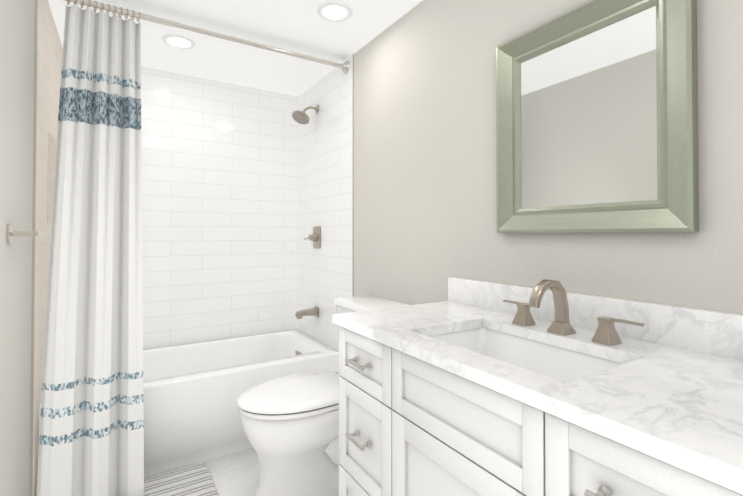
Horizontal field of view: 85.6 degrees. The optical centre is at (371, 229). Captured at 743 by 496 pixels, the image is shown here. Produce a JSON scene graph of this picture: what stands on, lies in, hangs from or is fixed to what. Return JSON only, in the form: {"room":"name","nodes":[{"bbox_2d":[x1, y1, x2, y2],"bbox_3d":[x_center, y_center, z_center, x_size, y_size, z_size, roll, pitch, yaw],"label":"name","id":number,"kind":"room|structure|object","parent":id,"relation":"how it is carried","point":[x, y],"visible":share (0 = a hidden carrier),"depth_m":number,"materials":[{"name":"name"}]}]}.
{"room":"bathroom","nodes":[
{"label":"bathroom","id":0,"kind":"room"},
{"bbox_2d":[48,0,422,95],"bbox_3d":[-0.457,-1.133,1.595,1.760,0.080,3.183,0,-1,-32],"label":"ceiling","id":1,"kind":"structure","parent":0,"point":[301,27],"depth_m":2.23,"materials":[{"name":"paint"}]},
{"bbox_2d":[162,34,195,48],"bbox_3d":[-1.112,-1.080,2.316,0.176,0.006,0.176,0,-1,-32],"label":"recessed light","id":2,"kind":"object","parent":1,"relation":"in","point":[178,41],"visible":1,"depth_m":2.31,"materials":[{"name":"white"}]},
{"bbox_2d":[317,2,351,21],"bbox_3d":[-0.183,-1.084,2.005,0.176,0.006,0.176,0,-1,-32],"label":"recessed light","id":3,"kind":"object","parent":1,"relation":"in","point":[334,11],"visible":1,"depth_m":2.00,"materials":[{"name":"white"}]},
{"bbox_2d":[144,437,339,495],"bbox_3d":[-0.066,1.254,0.938,2.760,0.060,4.663,0,-1,-32],"label":"floor","id":4,"kind":"structure","parent":0,"point":[236,473],"depth_m":2.06,"materials":[{"name":"tile"}]},
{"bbox_2d":[144,463,218,495],"bbox_3d":[-0.973,1.225,1.741,0.570,0.016,0.545,0,-1,-32],"label":"bath rug","id":5,"kind":"object","parent":4,"relation":"on","point":[195,480],"visible":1,"depth_m":1.93,"materials":[{"name":"grey fabric"}]},
{"bbox_2d":[40,329,338,477],"bbox_3d":[-1.032,1.015,2.491,1.502,0.455,0.751,0,-1,-32],"label":"bathtub","id":6,"kind":"object","parent":4,"relation":"on","point":[192,392],"visible":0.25,"depth_m":2.21,"materials":[{"name":"ceramic"}]},
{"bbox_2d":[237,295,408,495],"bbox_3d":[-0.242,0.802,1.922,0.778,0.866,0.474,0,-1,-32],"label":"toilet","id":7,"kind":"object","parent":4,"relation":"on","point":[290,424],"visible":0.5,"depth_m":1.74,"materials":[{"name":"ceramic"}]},
{"bbox_2d":[333,277,742,495],"bbox_3d":[0.405,0.683,1.068,0.588,1.085,1.171,0,-1,-32],"label":"bathroom vanity","id":8,"kind":"object","parent":4,"relation":"on","point":[469,387],"visible":1,"depth_m":0.94,"materials":[{"name":"paint"}]},
{"bbox_2d":[0,0,742,495],"bbox_3d":[0.344,0.053,0.275,1.500,2.324,0.120,0,-1,-32],"label":"wall","id":9,"kind":"structure","parent":0,"point":[424,156],"depth_m":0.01,"materials":[{"name":"paint"}]},
{"bbox_2d":[7,224,45,242],"bbox_3d":[-1.185,0.014,1.384,0.075,0.060,0.182,0,-1,-32],"label":"towel hook","id":10,"kind":"object","parent":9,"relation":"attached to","point":[11,233],"visible":1,"depth_m":1.31,"materials":[{"name":"silver metal"}]},
{"bbox_2d":[30,0,62,495],"bbox_3d":[-1.683,0.074,2.007,0.130,2.324,0.906,0,-1,-32],"label":"tiled wall","id":11,"kind":"structure","parent":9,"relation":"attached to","point":[48,50],"depth_m":1.79,"materials":[{"name":"beige tile"}]},
{"bbox_2d":[141,66,297,348],"bbox_3d":[-1.233,0.085,2.826,1.520,2.324,0.008,0,-1,-32],"label":"tiled wall","id":12,"kind":"structure","parent":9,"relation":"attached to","point":[219,210],"depth_m":2.89,"materials":[{"name":"white tile"}]},
{"bbox_2d":[297,54,353,350],"bbox_3d":[-0.350,0.085,2.837,0.010,2.324,0.906,0,-1,-32],"label":"tiled wall","id":13,"kind":"structure","parent":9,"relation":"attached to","point":[326,182],"depth_m":2.77,"materials":[{"name":"white tile"}]},
{"bbox_2d":[41,0,349,73],"bbox_3d":[-0.796,-1.028,2.137,1.519,0.084,0.084,0,-1,-32],"label":"curtain rod","id":14,"kind":"object","parent":13,"relation":"attached to","point":[344,67],"visible":0.92,"depth_m":2.05,"materials":[{"name":"silver metal"}]},
{"bbox_2d":[37,4,143,495],"bbox_3d":[-1.238,0.107,1.796,0.391,2.218,0.143,0,-1,-32],"label":"shower curtain","id":15,"kind":"object","parent":14,"relation":"hanging from","point":[91,437],"visible":1,"depth_m":1.81,"materials":[{"name":"fabric"}]},
{"bbox_2d":[292,105,318,124],"bbox_3d":[-0.468,-0.828,2.848,0.191,0.151,0.126,0,-1,-32],"label":"shower head","id":16,"kind":"object","parent":13,"relation":"attached to","point":[300,117],"visible":1,"depth_m":2.83},
{"bbox_2d":[295,306,318,318],"bbox_3d":[-0.459,0.592,2.849,0.158,0.068,0.068,0,-1,-32],"label":"tub spout","id":17,"kind":"object","parent":13,"relation":"attached to","point":[314,311],"visible":1,"depth_m":2.83,"materials":[{"name":"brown metal"}]},
{"bbox_2d":[304,227,320,247],"bbox_3d":[-0.430,0.057,2.894,0.067,0.156,0.158,0,-1,-32],"label":"shower valve","id":18,"kind":"object","parent":13,"relation":"attached to","point":[315,237],"visible":1,"depth_m":2.87,"materials":[{"name":"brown metal"}]},
{"bbox_2d":[496,0,698,232],"bbox_3d":[0.632,-0.336,1.237,0.036,0.690,0.600,0,-1,-32],"label":"mirror","id":19,"kind":"object","parent":9,"relation":"attached to","point":[596,115],"visible":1,"depth_m":1.18,"materials":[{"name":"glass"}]}
]}

